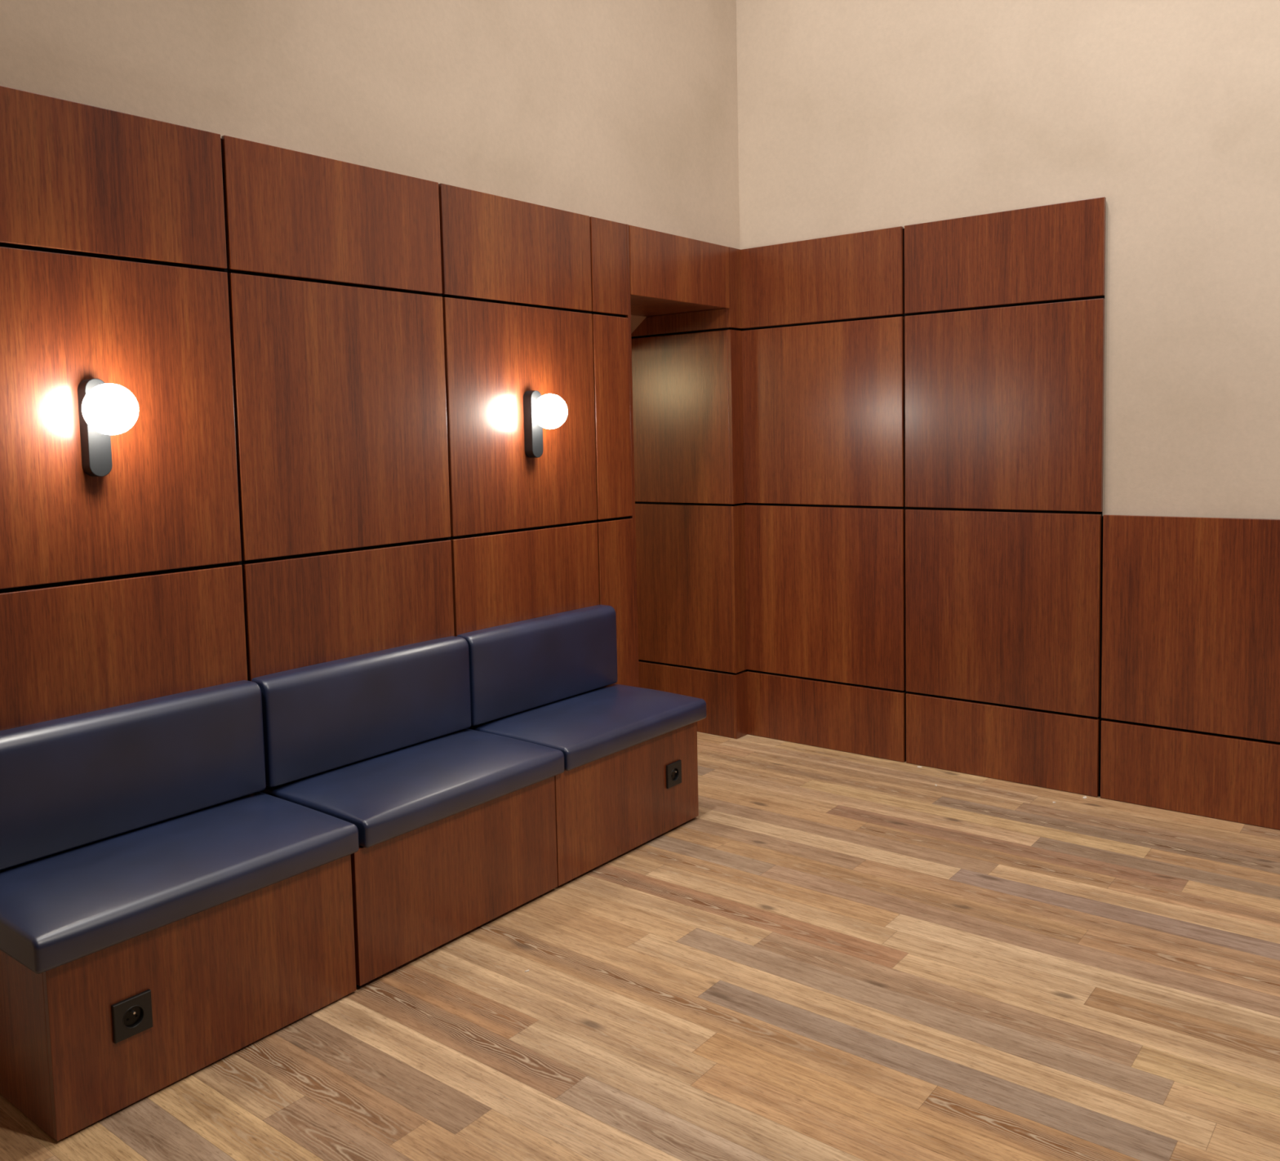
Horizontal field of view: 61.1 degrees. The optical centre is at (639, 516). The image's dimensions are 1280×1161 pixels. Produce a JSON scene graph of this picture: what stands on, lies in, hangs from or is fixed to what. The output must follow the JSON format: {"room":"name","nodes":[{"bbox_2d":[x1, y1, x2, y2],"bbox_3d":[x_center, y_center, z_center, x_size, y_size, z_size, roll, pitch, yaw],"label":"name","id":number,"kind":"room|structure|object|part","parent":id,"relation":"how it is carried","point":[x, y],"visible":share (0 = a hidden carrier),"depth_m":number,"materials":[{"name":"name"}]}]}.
{"room":"waiting area","nodes":[
{"label":"waiting area","id":0,"kind":"room"},
{"bbox_2d":[0,0,739,316],"bbox_3d":[-1.906,-1.726,2.262,0.452,6.000,7.027,2,5,38],"label":"wall","id":1,"kind":"structure","parent":0,"point":[625,112],"depth_m":3.56,"materials":[{"name":"beige paint"}]},
{"bbox_2d":[0,137,746,680],"bbox_3d":[-0.551,0.027,3.705,0.006,2.227,3.335,2,5,38],"label":"panel joints","id":2,"kind":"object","parent":1,"relation":"attached to","point":[3,245],"depth_m":3.01,"materials":[{"name":"black"}]},
{"bbox_2d":[0,85,747,792],"bbox_3d":[-0.547,0.025,3.692,0.016,2.232,3.309,2,5,38],"label":"wood paneling","id":3,"kind":"structure","parent":1,"relation":"attached to","point":[364,417],"depth_m":3.08,"materials":[{"name":"brown wood"}]},
{"bbox_2d":[77,378,138,476],"bbox_3d":[-1.278,-0.214,2.600,0.164,0.237,0.122,2,5,38],"label":"wall sconce","id":4,"kind":"object","parent":3,"relation":"attached to","point":[104,410],"visible":1,"depth_m":2.57,"materials":[{"name":"black"}]},
{"bbox_3d":[-1.326,-0.216,2.639,0.040,0.237,0.055,2,5,38],"label":"plate","id":5,"kind":"part","parent":4,"relation":"part of","materials":[{"name":"black metal"}]},
{"bbox_3d":[-1.262,-0.256,2.584,0.122,0.122,0.122,2,5,38],"label":"globe","id":6,"kind":"part","parent":4,"relation":"part of","materials":[{"name":"white glass"}]},
{"bbox_3d":[-1.355,-0.819,2.619,0.016,0.354,0.754,2,5,38],"label":"panel","id":7,"kind":"part","parent":3,"relation":"part of","materials":[{"name":"brown wood"}]},
{"bbox_3d":[-1.342,-0.241,2.663,0.016,0.784,0.754,2,5,38],"label":"panel","id":8,"kind":"part","parent":3,"relation":"part of","materials":[{"name":"brown wood"}]},
{"bbox_3d":[-1.322,0.695,2.733,0.016,1.074,0.754,2,5,38],"label":"panel","id":9,"kind":"part","parent":3,"relation":"part of","materials":[{"name":"brown wood"}]},
{"bbox_3d":[-0.884,-0.874,3.218,0.016,0.354,0.754,2,5,38],"label":"panel","id":10,"kind":"part","parent":3,"relation":"part of","materials":[{"name":"brown wood"}]},
{"bbox_3d":[-0.871,-0.297,3.262,0.016,0.784,0.754,2,5,38],"label":"panel","id":11,"kind":"part","parent":3,"relation":"part of","materials":[{"name":"brown wood"}]},
{"bbox_3d":[-0.851,0.639,3.332,0.016,1.074,0.754,2,5,38],"label":"panel","id":12,"kind":"part","parent":3,"relation":"part of","materials":[{"name":"brown wood"}]},
{"bbox_3d":[-0.418,-0.929,3.811,0.016,0.354,0.736,2,5,38],"label":"panel","id":13,"kind":"part","parent":3,"relation":"part of","materials":[{"name":"brown wood"}]},
{"bbox_3d":[-0.406,-0.352,3.854,0.016,0.784,0.736,2,5,38],"label":"panel","id":14,"kind":"part","parent":3,"relation":"part of","materials":[{"name":"brown wood"}]},
{"bbox_3d":[-0.385,0.585,3.925,0.016,1.074,0.736,2,5,38],"label":"panel","id":15,"kind":"part","parent":3,"relation":"part of","materials":[{"name":"brown wood"}]},
{"bbox_2d":[523,390,567,457],"bbox_3d":[-0.330,-0.326,3.806,0.164,0.237,0.122,2,5,38],"label":"wall sconce","id":16,"kind":"object","parent":3,"relation":"attached to","point":[546,411],"visible":1,"depth_m":3.81,"materials":[{"name":"black"}]},
{"bbox_3d":[-0.378,-0.328,3.845,0.040,0.237,0.055,2,5,38],"label":"plate","id":17,"kind":"part","parent":16,"relation":"part of","materials":[{"name":"black metal"}]},
{"bbox_3d":[-0.314,-0.368,3.790,0.122,0.122,0.122,2,5,38],"label":"globe","id":18,"kind":"part","parent":16,"relation":"part of","materials":[{"name":"white glass"}]},
{"bbox_3d":[-0.121,-0.964,4.188,0.016,0.354,0.210,2,5,38],"label":"panel","id":19,"kind":"part","parent":3,"relation":"part of","materials":[{"name":"brown wood"}]},
{"bbox_3d":[-0.109,-0.387,4.232,0.016,0.784,0.210,2,5,38],"label":"panel","id":20,"kind":"part","parent":3,"relation":"part of","materials":[{"name":"brown wood"}]},
{"bbox_3d":[-0.088,0.549,4.303,0.016,1.074,0.210,2,5,38],"label":"panel","id":21,"kind":"part","parent":3,"relation":"part of","materials":[{"name":"brown wood"}]},
{"bbox_3d":[0.174,-1.040,4.563,0.016,0.271,0.708,2,5,38],"label":"lintel panel","id":22,"kind":"part","parent":3,"relation":"part of","materials":[{"name":"brown wood"}]},
{"bbox_3d":[0.424,-1.028,4.882,0.016,0.354,0.093,2,5,38],"label":"post panel","id":23,"kind":"part","parent":3,"relation":"part of","materials":[{"name":"brown wood"}]},
{"bbox_3d":[0.436,-0.451,4.926,0.016,0.784,0.093,2,5,38],"label":"post panel","id":24,"kind":"part","parent":3,"relation":"part of","materials":[{"name":"brown wood"}]},
{"bbox_3d":[0.454,0.332,4.985,0.016,0.766,0.093,2,5,38],"label":"post panel","id":25,"kind":"part","parent":3,"relation":"part of","materials":[{"name":"brown wood"}]},
{"bbox_3d":[0.466,0.872,5.026,0.016,0.297,0.093,2,5,38],"label":"post panel","id":26,"kind":"part","parent":3,"relation":"part of","materials":[{"name":"brown wood"}]},
{"bbox_2d":[625,224,639,687],"bbox_3d":[-0.211,-0.043,4.490,0.474,2.232,0.017,2,5,38],"label":"trim","id":27,"kind":"structure","parent":1,"relation":"attached to","point":[628,316],"depth_m":4.33,"materials":[{"name":"brown wood"}]},
{"bbox_2d":[630,295,723,316],"bbox_3d":[-0.011,-0.922,4.718,0.457,0.011,0.714,2,5,38],"label":"trim","id":28,"kind":"structure","parent":1,"relation":"attached to","point":[640,306],"depth_m":4.79,"materials":[{"name":"brown wood"}]},
{"bbox_2d":[631,308,733,737],"bbox_3d":[0.084,0.032,5.197,0.844,1.964,0.014,2,5,38],"label":"paneling","id":29,"kind":"structure","parent":1,"relation":"attached to","point":[681,393],"depth_m":5.08,"materials":[{"name":"brown wood"}]},
{"bbox_3d":[0.064,-0.905,5.126,0.844,0.086,0.014,2,5,38],"label":"panel","id":30,"kind":"part","parent":29,"relation":"part of","materials":[{"name":"brown wood"}]},
{"bbox_3d":[0.073,-0.461,5.160,0.844,0.784,0.014,2,5,38],"label":"panel","id":31,"kind":"part","parent":29,"relation":"part of","materials":[{"name":"brown wood"}]},
{"bbox_3d":[0.091,0.322,5.219,0.844,0.766,0.014,2,5,38],"label":"panel","id":32,"kind":"part","parent":29,"relation":"part of","materials":[{"name":"brown wood"}]},
{"bbox_3d":[0.102,0.863,5.260,0.844,0.297,0.014,2,5,38],"label":"panel","id":33,"kind":"part","parent":29,"relation":"part of","materials":[{"name":"brown wood"}]},
{"bbox_2d":[631,327,734,674],"bbox_3d":[0.089,0.031,5.203,0.844,1.966,0.002,2,5,38],"label":"trim","id":34,"kind":"structure","parent":1,"relation":"attached to","point":[728,328],"depth_m":5.09,"materials":[{"name":"black"}]},
{"bbox_2d":[631,315,646,333],"bbox_3d":[-1.585,-0.905,4.560,1.826,0.398,2.906,2,5,38],"label":"ceiling","id":35,"kind":"structure","parent":0,"point":[636,320],"depth_m":5.13,"materials":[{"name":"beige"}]},
{"bbox_2d":[0,731,1279,1160],"bbox_3d":[0.380,1.350,0.705,9.800,0.001,7.099,2,5,38],"label":"floor","id":36,"kind":"structure","parent":0,"point":[966,966],"depth_m":2.66,"materials":[{"name":"brown wood"}]},
{"bbox_2d":[0,721,698,1141],"bbox_3d":[-0.663,0.999,3.209,0.450,0.368,2.265,2,5,38],"label":"bench base","id":37,"kind":"object","parent":36,"relation":"on","point":[223,978],"visible":0.63,"depth_m":2.64,"materials":[{"name":"brown wood"}]},
{"bbox_3d":[-1.363,1.079,2.334,0.431,0.365,0.018,2,5,38],"label":"panel","id":38,"kind":"part","parent":37,"relation":"part of","materials":[{"name":"brown wood"}]},
{"bbox_2d":[111,988,152,1043],"bbox_3d":[-1.078,1.063,2.306,0.014,0.082,0.082,2,5,38],"label":"power socket","id":39,"kind":"object","parent":37,"relation":"attached to","point":[127,1019],"visible":1,"depth_m":2.31,"materials":[{"name":"black plastic"}]},
{"bbox_2d":[0,791,359,973],"bbox_3d":[-1.131,0.821,2.579,0.473,0.098,0.779,2,5,38],"label":"seat cushion","id":40,"kind":"object","parent":37,"relation":"on","point":[61,908],"visible":0.94,"depth_m":2.44,"materials":[{"name":"blue leather"}]},
{"bbox_2d":[0,680,266,870],"bbox_3d":[-1.281,0.626,2.694,0.088,0.301,0.742,2,5,38],"label":"cushion","id":41,"kind":"object","parent":40,"relation":"on","point":[66,783],"visible":1,"depth_m":2.65,"materials":[{"name":"blue leather"}]},
{"bbox_3d":[-0.964,1.058,2.477,0.018,0.363,0.738,2,5,38],"label":"panel","id":42,"kind":"part","parent":37,"relation":"part of","materials":[{"name":"brown wood"}]},
{"bbox_2d":[262,728,564,847],"bbox_3d":[-0.646,0.764,3.196,0.473,0.098,0.756,2,5,38],"label":"seat cushion","id":43,"kind":"object","parent":37,"relation":"on","point":[388,795],"visible":0.86,"depth_m":3.06,"materials":[{"name":"blue leather"}]},
{"bbox_2d":[251,635,471,786],"bbox_3d":[-0.814,0.571,3.289,0.088,0.301,0.751,2,5,38],"label":"cushion","id":44,"kind":"object","parent":43,"relation":"on","point":[320,717],"visible":0.96,"depth_m":3.21,"materials":[{"name":"blue leather"}]},
{"bbox_3d":[-0.498,1.000,3.070,0.018,0.357,0.752,2,5,38],"label":"panel","id":45,"kind":"part","parent":37,"relation":"part of","materials":[{"name":"brown wood"}]},
{"bbox_2d":[467,683,706,770],"bbox_3d":[-0.172,0.708,3.800,0.473,0.098,0.761,2,5,38],"label":"seat cushion","id":46,"kind":"object","parent":37,"relation":"on","point":[588,726],"visible":0.87,"depth_m":3.66,"materials":[{"name":"blue leather"}]},
{"bbox_2d":[456,604,617,725],"bbox_3d":[-0.344,0.515,3.886,0.088,0.301,0.752,2,5,38],"label":"cushion","id":47,"kind":"object","parent":46,"relation":"on","point":[519,666],"visible":0.91,"depth_m":3.81,"materials":[{"name":"blue leather"}]},
{"bbox_3d":[-0.030,0.945,3.666,0.018,0.357,0.760,2,5,38],"label":"panel","id":48,"kind":"part","parent":37,"relation":"part of","materials":[{"name":"brown wood"}]},
{"bbox_2d":[666,759,681,788],"bbox_3d":[0.122,0.910,3.832,0.014,0.082,0.082,2,5,38],"label":"power socket","id":49,"kind":"object","parent":37,"relation":"attached to","point":[673,776],"visible":1,"depth_m":3.83,"materials":[{"name":"black plastic"}]},
{"bbox_2d":[736,0,1279,519],"bbox_3d":[2.509,-1.906,3.352,9.900,6.000,0.150,2,5,38],"label":"wall","id":50,"kind":"structure","parent":0,"point":[855,116],"depth_m":3.96,"materials":[{"name":"beige paint"}]},
{"bbox_2d":[740,196,1279,829],"bbox_3d":[1.407,-0.062,4.271,2.348,2.232,0.020,2,5,38],"label":"wood paneling","id":51,"kind":"structure","parent":50,"relation":"attached to","point":[1004,406],"depth_m":4.29,"materials":[{"name":"brown wood"}]},
{"bbox_3d":[0.770,-1.021,4.683,0.781,0.354,0.020,2,5,38],"label":"panel","id":52,"kind":"part","parent":51,"relation":"part of","materials":[{"name":"brown wood"}]},
{"bbox_3d":[0.783,-0.444,4.727,0.781,0.784,0.020,2,5,38],"label":"panel","id":53,"kind":"part","parent":51,"relation":"part of","materials":[{"name":"brown wood"}]},
{"bbox_3d":[0.800,0.339,4.786,0.781,0.766,0.020,2,5,38],"label":"panel","id":54,"kind":"part","parent":51,"relation":"part of","materials":[{"name":"brown wood"}]},
{"bbox_3d":[0.812,0.880,4.827,0.781,0.297,0.020,2,5,38],"label":"panel","id":55,"kind":"part","parent":51,"relation":"part of","materials":[{"name":"brown wood"}]},
{"bbox_3d":[1.431,0.903,4.342,0.772,0.297,0.020,2,5,38],"label":"panel","id":56,"kind":"part","parent":51,"relation":"part of","materials":[{"name":"brown wood"}]},
{"bbox_3d":[1.420,0.362,4.301,0.772,0.766,0.020,2,5,38],"label":"panel","id":57,"kind":"part","parent":51,"relation":"part of","materials":[{"name":"brown wood"}]},
{"bbox_3d":[1.404,-0.421,4.241,0.777,0.784,0.020,2,5,38],"label":"panel","id":58,"kind":"part","parent":51,"relation":"part of","materials":[{"name":"brown wood"}]},
{"bbox_3d":[1.391,-0.998,4.197,0.777,0.354,0.020,2,5,38],"label":"panel","id":59,"kind":"part","parent":51,"relation":"part of","materials":[{"name":"brown wood"}]},
{"bbox_3d":[2.048,0.926,3.859,0.774,0.297,0.020,2,5,38],"label":"panel","id":60,"kind":"part","parent":51,"relation":"part of","materials":[{"name":"brown wood"}]},
{"bbox_3d":[2.037,0.386,3.818,0.774,0.766,0.020,2,5,38],"label":"panel","id":61,"kind":"part","parent":51,"relation":"part of","materials":[{"name":"brown wood"}]},
{"bbox_2d":[741,228,1279,795],"bbox_3d":[1.413,-0.060,4.285,2.366,2.227,0.007,2,5,38],"label":"panel joints","id":62,"kind":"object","parent":50,"relation":"attached to","point":[904,508],"depth_m":4.34,"materials":[{"name":"black"}]}
]}

